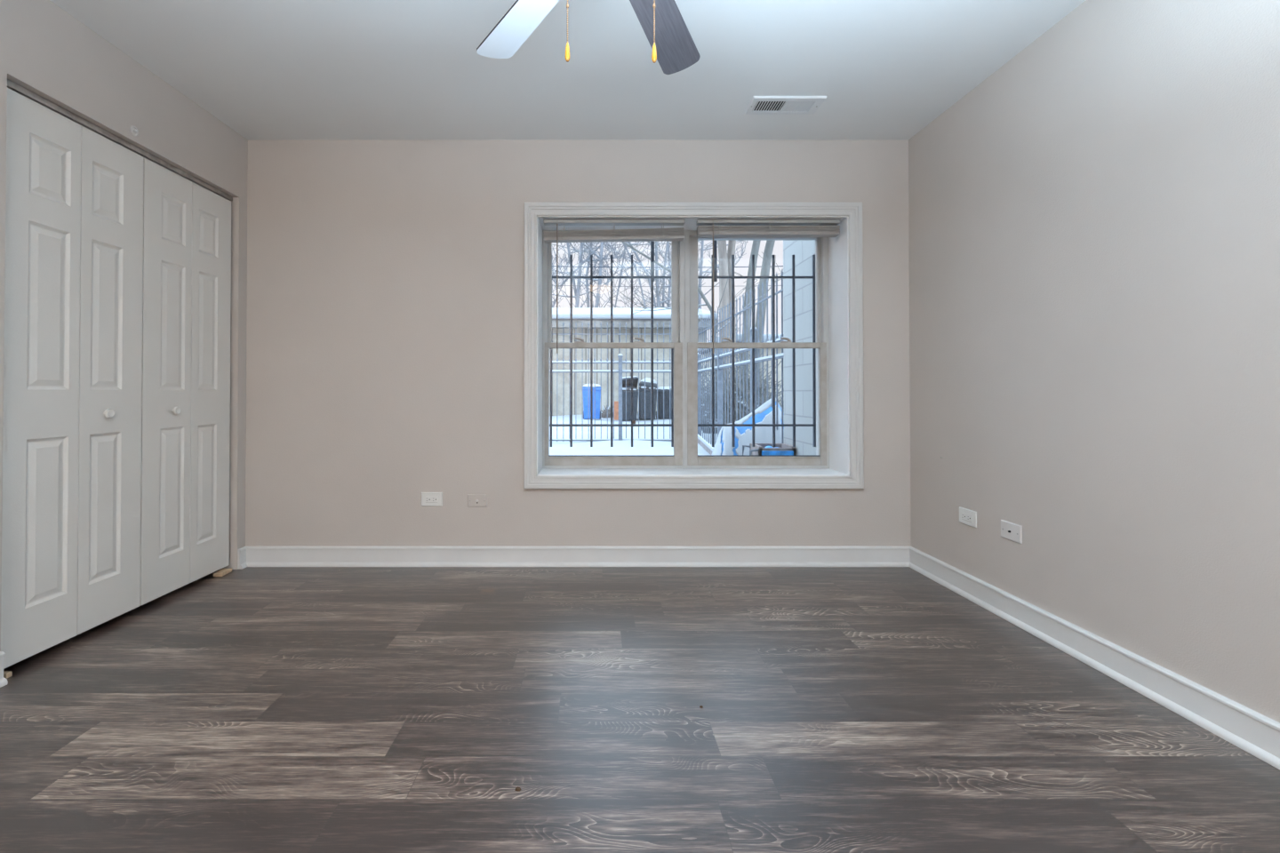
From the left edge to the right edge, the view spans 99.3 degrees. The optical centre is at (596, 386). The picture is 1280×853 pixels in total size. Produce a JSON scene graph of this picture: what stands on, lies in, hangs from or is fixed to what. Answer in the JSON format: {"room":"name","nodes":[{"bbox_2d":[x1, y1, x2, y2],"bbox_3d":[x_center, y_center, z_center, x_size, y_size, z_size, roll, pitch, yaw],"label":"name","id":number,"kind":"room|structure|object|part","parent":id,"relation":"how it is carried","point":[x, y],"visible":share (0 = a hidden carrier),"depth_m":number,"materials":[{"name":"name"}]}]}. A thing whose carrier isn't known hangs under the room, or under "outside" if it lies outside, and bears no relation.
{"room":"empty bedroom","nodes":[
{"label":"empty bedroom","id":0,"kind":"room"},
{"bbox_2d":[0,0,247,651],"bbox_3d":[-2.100,-0.222,0.704,0.120,2.440,4.805,0,-1,1],"label":"wall","id":1,"kind":"structure","parent":0,"point":[44,50],"depth_m":2.33,"materials":[{"name":"grey paint"}]},
{"bbox_2d":[0,651,7,687],"bbox_3d":[-2.035,0.937,0.065,0.027,0.111,3.548,0,-1,1],"label":"baseboard","id":2,"kind":"structure","parent":1,"relation":"attached to","point":[4,682],"depth_m":1.83,"materials":[{"name":"white wood"}]},
{"bbox_2d":[7,79,232,200],"bbox_3d":[-2.060,-1.057,2.451,0.028,0.024,1.174,0,-1,1],"label":"door track","id":3,"kind":"object","parent":1,"relation":"attached to","point":[11,84],"visible":0.89,"depth_m":2.27,"materials":[{"name":"metal"}]},
{"bbox_2d":[0,88,143,669],"bbox_3d":[-2.056,-0.030,2.147,0.063,2.020,0.581,0,-1,0],"label":"door","id":4,"kind":"structure","parent":3,"relation":"hanging from","point":[73,352],"depth_m":2.10,"materials":[{"name":"wood"}]},
{"bbox_3d":[-2.036,0.111,2.261,0.022,0.039,0.039,0,-1,0],"label":"knob","id":5,"kind":"part","parent":4,"relation":"part of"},
{"bbox_2d":[139,157,231,606],"bbox_3d":[-2.049,-0.024,2.728,0.059,2.020,0.569,0,-1,0],"label":"door","id":6,"kind":"structure","parent":3,"relation":"hanging from","point":[187,264],"depth_m":2.68,"materials":[{"name":"wood"}]},
{"bbox_3d":[-2.030,0.115,2.617,0.022,0.039,0.039,0,-1,0],"label":"knob","id":7,"kind":"part","parent":6,"relation":"part of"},
{"bbox_2d":[129,125,138,136],"bbox_3d":[-2.008,-1.114,2.363,0.014,0.044,0.044,0,-1,0],"label":"wall anchor","id":8,"kind":"object","parent":1,"relation":"attached to","point":[133,130],"visible":1,"depth_m":2.36,"materials":[{"name":"plastic"}]},
{"bbox_2d":[237,546,247,569],"bbox_3d":[-1.991,0.966,3.062,0.028,0.111,0.063,0,-1,0],"label":"baseboard","id":9,"kind":"structure","parent":1,"relation":"attached to","point":[242,552],"depth_m":3.04,"materials":[{"name":"white wood"}]},
{"bbox_2d":[50,0,1085,139],"bbox_3d":[-0.350,-1.502,0.691,5.300,0.120,4.953,0,-1,0],"label":"ceiling","id":10,"kind":"structure","parent":0,"point":[266,69],"depth_m":2.40,"materials":[{"name":"white paint"}]},
{"bbox_2d":[476,0,700,74],"bbox_3d":[0.034,-1.101,1.285,1.345,0.670,1.260,0,-1,0],"label":"ceiling fan","id":11,"kind":"object","parent":10,"relation":"hanging from","point":[662,23],"visible":1,"depth_m":1.69,"materials":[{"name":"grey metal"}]},
{"bbox_3d":[-0.214,-1.118,1.634,0.132,0.006,0.490,-14,8,-35],"label":"blade","id":12,"kind":"part","parent":11,"relation":"part of","materials":[{"name":"white wood"}]},
{"bbox_3d":[-0.068,-0.940,1.282,0.004,0.267,0.004,0,-1,0],"label":"pull chain","id":13,"kind":"part","parent":11,"relation":"part of","materials":[{"name":"gold metal"}]},
{"bbox_3d":[0.137,-0.939,1.282,0.004,0.269,0.004,0,-1,0],"label":"pull chain","id":14,"kind":"part","parent":11,"relation":"part of","materials":[{"name":"gold metal"}]},
{"bbox_3d":[0.207,-1.117,1.677,0.132,0.006,0.490,-13,-6,23],"label":"blade","id":15,"kind":"part","parent":11,"relation":"part of","materials":[{"name":"grey wood"}]},
{"bbox_2d":[744,96,827,114],"bbox_3d":[0.950,-1.416,2.733,0.361,0.012,0.162,0,-1,0],"label":"ceiling vent","id":16,"kind":"object","parent":10,"relation":"in","point":[759,105],"visible":1,"depth_m":2.73,"materials":[{"name":"white metal"}]},
{"bbox_2d":[245,139,910,546],"bbox_3d":[-0.300,-0.346,3.335,5.400,2.940,0.457,0,-1,0],"label":"wall","id":17,"kind":"structure","parent":0,"point":[385,320],"depth_m":3.11,"materials":[{"name":"grey paint"}]},
{"bbox_2d":[421,492,442,506],"bbox_3d":[-0.939,0.643,3.093,0.123,0.080,0.008,0,-1,0],"label":"power outlet","id":18,"kind":"object","parent":17,"relation":"attached to","point":[428,499],"visible":1,"depth_m":3.09,"materials":[{"name":"white plastic"}]},
{"bbox_2d":[425,496,437,503],"bbox_3d":[-0.939,0.644,3.090,0.068,0.035,0.003,0,-1,0],"label":"receptacle","id":19,"kind":"object","parent":18,"relation":"attached to","point":[428,500],"depth_m":3.09,"materials":[{"name":"white plastic"}]},
{"bbox_2d":[467,494,487,506],"bbox_3d":[-0.680,0.650,3.090,0.114,0.072,0.014,0,-1,0],"label":"jack plate","id":20,"kind":"object","parent":17,"relation":"attached to","point":[473,500],"visible":1,"depth_m":3.09,"materials":[{"name":"plastic"}]},
{"bbox_2d":[246,546,910,567],"bbox_3d":[-0.106,0.966,3.080,3.797,0.111,0.027,0,-1,0],"label":"baseboard","id":21,"kind":"structure","parent":17,"relation":"attached to","point":[256,556],"depth_m":3.08,"materials":[{"name":"white wood"}]},
{"bbox_2d":[552,241,671,342],"label":"bars","id":22,"kind":"object","parent":17,"relation":"in","point":[571,277],"depth_m":3.72,"materials":[{"name":"metal"}]},
{"bbox_3d":[0.516,-0.750,3.722,2.023,0.015,0.012,0,-1,0],"label":"rail","id":23,"kind":"part","parent":22,"relation":"part of","materials":[{"name":"metal"}]},
{"bbox_2d":[549,348,673,447],"label":"bars","id":24,"kind":"object","parent":17,"relation":"in","point":[633,422],"depth_m":3.71,"materials":[{"name":"metal"}]},
{"bbox_3d":[0.515,0.265,3.712,2.017,0.015,0.012,0,-1,0],"label":"rail","id":25,"kind":"part","parent":24,"relation":"part of","materials":[{"name":"metal"}]},
{"bbox_2d":[542,230,685,468],"bbox_3d":[0.107,-0.232,3.414,0.883,1.478,0.136,0,-1,0],"label":"window","id":26,"kind":"structure","parent":17,"relation":"in","point":[677,460],"depth_m":3.36,"materials":[{"name":"plastic"}]},
{"bbox_3d":[0.107,-0.593,3.425,0.855,0.700,0.034,0,-1,0],"label":"sash","id":27,"kind":"part","parent":26,"relation":"part of","materials":[{"name":"glass"}]},
{"bbox_3d":[0.107,0.107,3.365,0.855,0.762,0.044,0,-1,0],"label":"sash","id":28,"kind":"part","parent":26,"relation":"part of","materials":[{"name":"glass"}]},
{"bbox_2d":[523,202,863,488],"bbox_3d":[0.552,-0.234,3.272,1.929,1.633,0.381,0,-1,0],"label":"window","id":29,"kind":"structure","parent":17,"relation":"in","point":[838,246],"depth_m":3.10,"materials":[{"name":"white wood"}]},
{"bbox_2d":[544,219,684,353],"bbox_3d":[0.103,-0.581,3.164,0.820,0.782,0.073,0,-1,0],"label":"window blind","id":30,"kind":"object","parent":29,"relation":"attached to","point":[676,234],"visible":1,"depth_m":3.15,"materials":[{"name":"plastic"}]},
{"bbox_3d":[0.102,-0.861,3.171,0.814,0.026,0.054,0,-1,0],"label":"rail","id":31,"kind":"part","parent":30,"relation":"part of","materials":[{"name":"white plastic"}]},
{"bbox_2d":[696,219,839,353],"bbox_3d":[1.002,-0.581,3.164,0.828,0.782,0.073,0,-1,0],"label":"window blind","id":32,"kind":"object","parent":29,"relation":"attached to","point":[713,228],"visible":1,"depth_m":3.15,"materials":[{"name":"plastic"}]},
{"bbox_3d":[1.001,-0.890,3.172,0.822,0.016,0.054,0,-1,0],"label":"rail","id":33,"kind":"part","parent":32,"relation":"part of","materials":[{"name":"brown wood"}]},
{"bbox_2d":[684,230,829,468],"bbox_3d":[0.994,-0.232,3.414,0.891,1.478,0.136,0,-1,0],"label":"window","id":34,"kind":"structure","parent":17,"relation":"in","point":[820,460],"depth_m":3.36,"materials":[{"name":"plastic"}]},
{"bbox_3d":[0.994,-0.593,3.425,0.863,0.700,0.034,0,-1,0],"label":"sash","id":35,"kind":"part","parent":34,"relation":"part of","materials":[{"name":"glass"}]},
{"bbox_3d":[0.994,0.107,3.365,0.863,0.762,0.044,0,-1,0],"label":"sash","id":36,"kind":"part","parent":34,"relation":"part of","materials":[{"name":"glass"}]},
{"bbox_2d":[697,348,815,447],"label":"bars","id":37,"kind":"object","parent":17,"relation":"in","point":[713,425],"depth_m":3.71,"materials":[{"name":"metal"}]},
{"bbox_2d":[0,567,1279,852],"bbox_3d":[-0.400,0.998,0.677,5.000,0.001,4.873,0,-1,0],"label":"floor","id":38,"kind":"structure","parent":0,"point":[248,709],"depth_m":1.62,"materials":[{"name":"grey wood"}]},
{"bbox_2d":[3,671,12,679],"bbox_3d":[-2.054,1.001,1.881,0.036,0.018,0.020,0,-1,0],"label":"wood block","id":39,"kind":"object","parent":38,"relation":"on","point":[6,674],"visible":0.65,"depth_m":1.88,"materials":[{"name":"brown wood"}]},
{"bbox_2d":[213,568,231,576],"bbox_3d":[-2.033,1.011,2.950,0.048,0.018,0.085,0,-1,0],"label":"wood block","id":40,"kind":"object","parent":38,"relation":"on","point":[223,572],"visible":1,"depth_m":2.93,"materials":[{"name":"brown wood"}]},
{"bbox_2d":[697,240,815,342],"label":"bars","id":41,"kind":"object","parent":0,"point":[716,277],"depth_m":3.72,"materials":[{"name":"metal"}]},
{"bbox_2d":[908,0,1279,722],"bbox_3d":[1.888,-0.222,0.704,0.120,2.440,4.805,0,-1,-1],"label":"wall","id":42,"kind":"structure","parent":0,"point":[1094,225],"depth_m":1.89,"materials":[{"name":"grey paint"}]},
{"bbox_2d":[959,506,976,527],"bbox_3d":[1.796,0.632,2.626,0.008,0.077,0.120,0,-1,-1],"label":"power outlet","id":43,"kind":"object","parent":42,"relation":"attached to","point":[966,516],"visible":1,"depth_m":2.62,"materials":[{"name":"white plastic"}]},
{"bbox_2d":[961,512,971,522],"bbox_3d":[1.793,0.633,2.626,0.004,0.035,0.068,0,-1,0],"label":"receptacle","id":44,"kind":"object","parent":43,"relation":"attached to","point":[966,517],"depth_m":2.62,"materials":[{"name":"white plastic"}]},
{"bbox_2d":[1000,520,1022,543],"bbox_3d":[1.797,0.630,2.356,0.015,0.077,0.114,0,-1,0],"label":"jack plate","id":45,"kind":"object","parent":42,"relation":"attached to","point":[1009,531],"visible":1,"depth_m":2.35,"materials":[{"name":"plastic"}]},
{"bbox_2d":[908,546,1279,769],"bbox_3d":[1.815,0.943,0.692,0.027,0.111,4.804,0,-1,-1],"label":"baseboard","id":46,"kind":"structure","parent":42,"relation":"attached to","point":[1250,731],"depth_m":1.83,"materials":[{"name":"white wood"}]},
{"label":"outside","id":47,"kind":"structure","parent":0,"visible":0},
{"bbox_2d":[549,415,717,455],"bbox_3d":[2.000,1.007,25.552,32.000,0.110,44.000,0,-1,0],"label":"ground","id":48,"kind":"structure","parent":47,"point":[640,447],"depth_m":8.28,"materials":[{"name":"white snow"}]},
{"bbox_2d":[552,241,605,307],"bbox_3d":[2.015,-7.726,26.046,13.296,17.776,7.295,0,-1,-13],"label":"bare tree","id":49,"kind":"object","parent":48,"relation":"on","point":[597,248],"visible":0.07,"depth_m":25.60,"materials":[{"name":"grey plant"}]},
{"bbox_2d":[581,384,600,419],"bbox_3d":[-0.128,0.417,14.984,0.551,0.986,0.688,0,-1,0],"label":"bin","id":50,"kind":"object","parent":48,"relation":"on","point":[585,387],"visible":0.7,"depth_m":14.68,"materials":[{"name":"blue plastic"}]},
{"bbox_3d":[-0.128,0.021,14.979,0.551,0.060,0.671,0,-1,0],"label":"lid","id":51,"kind":"part","parent":50,"relation":"part of","materials":[{"name":"blue plastic"}]},
{"bbox_2d":[552,241,639,307],"bbox_3d":[0.763,-10.169,25.276,8.389,22.647,10.118,0,-1,39],"label":"bare tree","id":52,"kind":"object","parent":48,"relation":"on","point":[598,294],"visible":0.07,"depth_m":24.78,"materials":[{"name":"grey plant"}]},
{"bbox_2d":[552,241,659,307],"bbox_3d":[-0.296,-10.602,27.349,7.752,23.552,8.349,0,-1,26],"label":"bare tree","id":53,"kind":"object","parent":48,"relation":"on","point":[590,252],"visible":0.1,"depth_m":27.58,"materials":[{"name":"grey plant"}]},
{"bbox_2d":[601,405,613,418],"bbox_3d":[0.356,0.736,16.010,0.443,0.380,0.478,0,-1,42],"label":"brush pile","id":54,"kind":"object","parent":48,"relation":"on","point":[604,412],"visible":0.63,"depth_m":15.88,"materials":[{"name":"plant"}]},
{"bbox_2d":[549,321,671,441],"bbox_3d":[-0.169,-0.069,8.278,3.453,1.864,0.085,0,-1,0],"label":"iron fence","id":55,"kind":"object","parent":48,"relation":"on","point":[620,362],"visible":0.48,"depth_m":8.29,"materials":[{"name":"black metal"}]},
{"bbox_3d":[-0.169,0.821,8.293,3.453,0.024,0.028,0,-1,0],"label":"rail","id":56,"kind":"part","parent":55,"relation":"part of","materials":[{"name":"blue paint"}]},
{"bbox_3d":[-0.169,-0.225,8.303,3.453,0.022,0.028,0,-1,0],"label":"rail","id":57,"kind":"part","parent":55,"relation":"part of","materials":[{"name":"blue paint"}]},
{"bbox_3d":[-0.169,-0.365,8.304,3.453,0.022,0.028,0,-1,0],"label":"rail","id":58,"kind":"part","parent":55,"relation":"part of","materials":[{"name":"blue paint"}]},
{"bbox_3d":[-0.169,-0.805,8.308,3.453,0.014,0.014,0,-1,0],"label":"rail","id":59,"kind":"part","parent":55,"relation":"part of","materials":[{"name":"grey metal"}]},
{"bbox_3d":[0.365,0.196,8.268,0.070,1.334,0.070,0,-1,0],"label":"post","id":60,"kind":"part","parent":55,"relation":"part of","materials":[{"name":"grey metal"}]},
{"bbox_2d":[558,241,671,307],"bbox_3d":[2.176,-9.692,26.439,9.147,21.716,6.462,0,-1,8],"label":"bare tree","id":61,"kind":"object","parent":48,"relation":"on","point":[622,260],"visible":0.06,"depth_m":27.16,"materials":[{"name":"grey plant"}]},
{"bbox_2d":[614,401,618,420],"bbox_3d":[0.581,0.681,15.287,0.180,0.530,0.137,0,-1,0],"label":"board","id":62,"kind":"object","parent":48,"relation":"on","point":[616,404],"visible":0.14,"depth_m":15.27,"materials":[{"name":"wood"}]},
{"bbox_2d":[622,376,638,420],"bbox_3d":[0.883,0.329,14.987,0.530,1.232,0.682,0,-1,0],"label":"bin","id":63,"kind":"object","parent":48,"relation":"on","point":[635,378],"visible":0.69,"depth_m":14.69,"materials":[{"name":"grey plastic"}]},
{"bbox_3d":[0.883,-0.071,15.008,0.518,0.378,0.595,0,-1,0],"label":"lid","id":64,"kind":"part","parent":63,"relation":"part of","materials":[{"name":"grey plastic"}]},
{"bbox_2d":[552,241,711,307],"bbox_3d":[-0.337,-10.359,25.358,12.684,23.029,9.879,0,-1,34],"label":"bare tree","id":65,"kind":"object","parent":48,"relation":"on","point":[577,291],"visible":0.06,"depth_m":25.96,"materials":[{"name":"grey plant"}]},
{"bbox_2d":[549,307,716,415],"bbox_3d":[-1.171,-0.989,21.210,10.259,4.209,7.280,0,-1,0],"label":"garage","id":66,"kind":"structure","parent":48,"relation":"on","point":[580,316],"depth_m":18.00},
{"bbox_2d":[637,377,656,419],"bbox_3d":[1.423,0.335,14.987,0.557,1.158,0.682,0,-1,0],"label":"bin","id":67,"kind":"object","parent":48,"relation":"on","point":[647,380],"visible":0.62,"depth_m":14.69,"materials":[{"name":"grey plastic"}]},
{"bbox_3d":[1.435,-0.075,14.999,0.533,0.249,0.528,0,-1,0],"label":"lid","id":68,"kind":"part","parent":67,"relation":"part of","materials":[{"name":"grey plastic"}]},
{"bbox_2d":[600,241,719,340],"bbox_3d":[0.620,-9.632,24.690,12.479,21.562,6.922,0,-1,-17],"label":"bare tree","id":69,"kind":"object","parent":48,"relation":"on","point":[625,245],"visible":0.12,"depth_m":25.01,"materials":[{"name":"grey plant"}]},
{"bbox_2d":[656,386,671,418],"bbox_3d":[1.946,0.462,15.228,0.541,0.926,0.688,0,-1,0],"label":"bin","id":70,"kind":"object","parent":48,"relation":"on","point":[660,388],"visible":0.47,"depth_m":14.93,"materials":[{"name":"grey plastic"}]},
{"bbox_2d":[608,240,719,307],"bbox_3d":[3.656,-10.442,26.723,8.768,23.220,8.298,-1,-1,45],"label":"bare tree","id":71,"kind":"object","parent":48,"relation":"on","point":[663,301],"visible":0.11,"depth_m":26.02,"materials":[{"name":"grey plant"}]},
{"bbox_2d":[633,241,710,307],"bbox_3d":[3.831,-10.886,28.483,7.252,24.142,8.229,0,-1,-33],"label":"bare tree","id":72,"kind":"object","parent":48,"relation":"on","point":[669,256],"visible":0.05,"depth_m":29.01,"materials":[{"name":"grey plant"}]},
{"bbox_2d":[621,240,747,331],"bbox_3d":[5.040,-10.502,26.049,7.979,23.328,8.265,0,-1,-23],"label":"bare tree","id":73,"kind":"object","parent":48,"relation":"on","point":[700,297],"visible":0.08,"depth_m":26.48,"materials":[{"name":"grey plant"}]},
{"bbox_2d":[613,240,783,433],"bbox_3d":[0.322,-2.534,10.259,6.594,7.088,3.510,0,-1,0],"label":"bare tree","id":74,"kind":"object","parent":48,"relation":"on","point":[700,291],"visible":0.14,"depth_m":10.19,"materials":[{"name":"grey plant"}]},
{"bbox_2d":[697,434,713,455],"bbox_3d":[1.386,0.738,7.003,0.046,0.204,1.228,0,-1,0],"label":"leaning board","id":75,"kind":"object","parent":48,"relation":"on","point":[701,442],"visible":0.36,"depth_m":6.84,"materials":[{"name":"white wood"}]},
{"bbox_2d":[670,361,749,433],"bbox_3d":[2.272,0.163,10.264,1.672,1.514,1.914,0,-1,14],"label":"bush","id":76,"kind":"object","parent":48,"relation":"on","point":[707,362],"visible":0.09,"depth_m":10.07,"materials":[{"name":"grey plant"}]},
{"bbox_2d":[717,240,735,386],"bbox_3d":[2.516,-4.516,11.464,5.486,11.075,4.822,0,-1,0],"label":"bare tree","id":77,"kind":"object","parent":48,"relation":"on","point":[724,256],"visible":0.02,"depth_m":10.96,"materials":[{"name":"grey plant"}]},
{"bbox_2d":[697,269,783,447],"bbox_3d":[1.586,-0.053,6.497,0.078,1.931,3.680,0,-1,-1],"label":"iron fence","id":78,"kind":"object","parent":48,"relation":"on","point":[720,355],"visible":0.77,"depth_m":6.15,"materials":[{"name":"black metal"}]},
{"bbox_3d":[1.558,0.209,8.298,0.070,1.387,0.070,0,-1,0],"label":"post","id":79,"kind":"part","parent":78,"relation":"part of","materials":[{"name":"black metal"}]},
{"bbox_3d":[1.581,0.179,6.943,0.065,1.393,0.065,0,-1,0],"label":"post","id":80,"kind":"part","parent":78,"relation":"part of","materials":[{"name":"black metal"}]},
{"bbox_3d":[1.589,-0.242,6.481,0.028,0.022,3.644,0,-1,-1],"label":"rail","id":81,"kind":"part","parent":78,"relation":"part of","materials":[{"name":"white metal"}]},
{"bbox_3d":[1.589,-0.382,6.482,0.028,0.022,3.644,0,-1,-1],"label":"rail","id":82,"kind":"part","parent":78,"relation":"part of","materials":[{"name":"white metal"}]},
{"bbox_3d":[1.589,-0.822,6.487,0.014,0.014,3.644,0,-1,-1],"label":"rail","id":83,"kind":"part","parent":78,"relation":"part of","materials":[{"name":"black metal"}]},
{"bbox_3d":[1.605,0.159,5.533,0.065,1.489,0.065,0,-1,0],"label":"post","id":84,"kind":"part","parent":78,"relation":"part of","materials":[{"name":"black metal"}]},
{"bbox_2d":[697,329,783,423],"bbox_3d":[2.220,-0.043,8.708,1.695,1.819,1.882,0,-1,21],"label":"bush","id":85,"kind":"object","parent":48,"relation":"on","point":[741,371],"visible":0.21,"depth_m":8.41,"materials":[{"name":"grey plant"}]},
{"bbox_2d":[697,334,783,410],"bbox_3d":[5.470,-0.071,13.501,5.440,2.124,3.440,0,-1,0],"label":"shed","id":86,"kind":"object","parent":48,"relation":"on","point":[764,335],"visible":0.02,"depth_m":12.01,"materials":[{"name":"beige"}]},
{"bbox_2d":[704,369,783,423],"bbox_3d":[2.386,0.284,8.244,1.491,1.166,1.328,0,-1,24],"label":"bush","id":87,"kind":"object","parent":48,"relation":"on","point":[764,386],"visible":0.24,"depth_m":8.04,"materials":[{"name":"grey plant"}]},
{"bbox_2d":[711,398,783,455],"bbox_3d":[1.364,0.466,5.016,0.798,0.735,0.660,0,-1,0],"label":"heap","id":88,"kind":"object","parent":48,"relation":"on","point":[764,413],"visible":0.37,"depth_m":4.89,"materials":[{"name":"white snow"}]},
{"bbox_2d":[740,240,760,383],"bbox_3d":[4.530,-3.954,11.384,4.532,9.951,3.914,1,-1,-44],"label":"bare tree","id":89,"kind":"object","parent":48,"relation":"on","point":[756,245],"visible":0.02,"depth_m":11.16,"materials":[{"name":"grey plant"}]},
{"bbox_2d":[755,240,775,383],"bbox_3d":[4.799,-4.292,11.864,5.076,10.638,3.380,0,-1,7],"label":"bare tree","id":90,"kind":"object","parent":48,"relation":"on","point":[769,245],"visible":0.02,"depth_m":11.44,"materials":[{"name":"grey plant"}]},
{"bbox_2d":[742,443,795,455],"bbox_3d":[1.398,0.651,4.453,0.384,0.346,0.282,0,-1,0],"label":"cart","id":91,"kind":"object","parent":48,"relation":"on","point":[759,449],"visible":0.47,"depth_m":4.33,"materials":[{"name":"blue plastic"}]},
{"bbox_3d":[1.268,0.648,4.459,0.124,0.313,0.254,0,-1,0],"label":"handle","id":92,"kind":"part","parent":91,"relation":"part of","materials":[{"name":"grey paint"}]},
{"bbox_3d":[1.444,0.574,4.318,0.252,0.125,0.011,0,-1,0],"label":"blue panel","id":93,"kind":"part","parent":91,"relation":"part of","materials":[{"name":"blue plastic"}]},
{"bbox_2d":[783,240,815,455],"bbox_3d":[1.700,-0.534,4.104,0.200,2.870,1.077,0,-1,0],"label":"wall","id":94,"kind":"structure","parent":48,"relation":"on","point":[803,251],"depth_m":4.27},
{"bbox_3d":[-7.000,-2.624,15.526,0.280,7.470,1.800,0,-1,0],"label":"utility pole","id":95,"kind":"object","parent":48,"relation":"on","visible":0},
{"bbox_2d":[552,285,781,287],"bbox_3d":[2.000,-2.990,15.529,18.001,0.262,0.014,0,-1,0],"label":"overhead cable","id":96,"kind":"object","parent":95,"relation":"attached to","point":[552,285],"visible":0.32,"depth_m":15.52,"materials":[{"name":"metal"}]},
{"bbox_2d":[552,265,783,267],"bbox_3d":[2.000,-3.540,15.535,18.001,0.272,0.026,0,-1,0],"label":"overhead cable","id":97,"kind":"object","parent":95,"relation":"attached to","point":[552,266],"visible":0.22,"depth_m":15.52,"materials":[{"name":"metal"}]}
]}

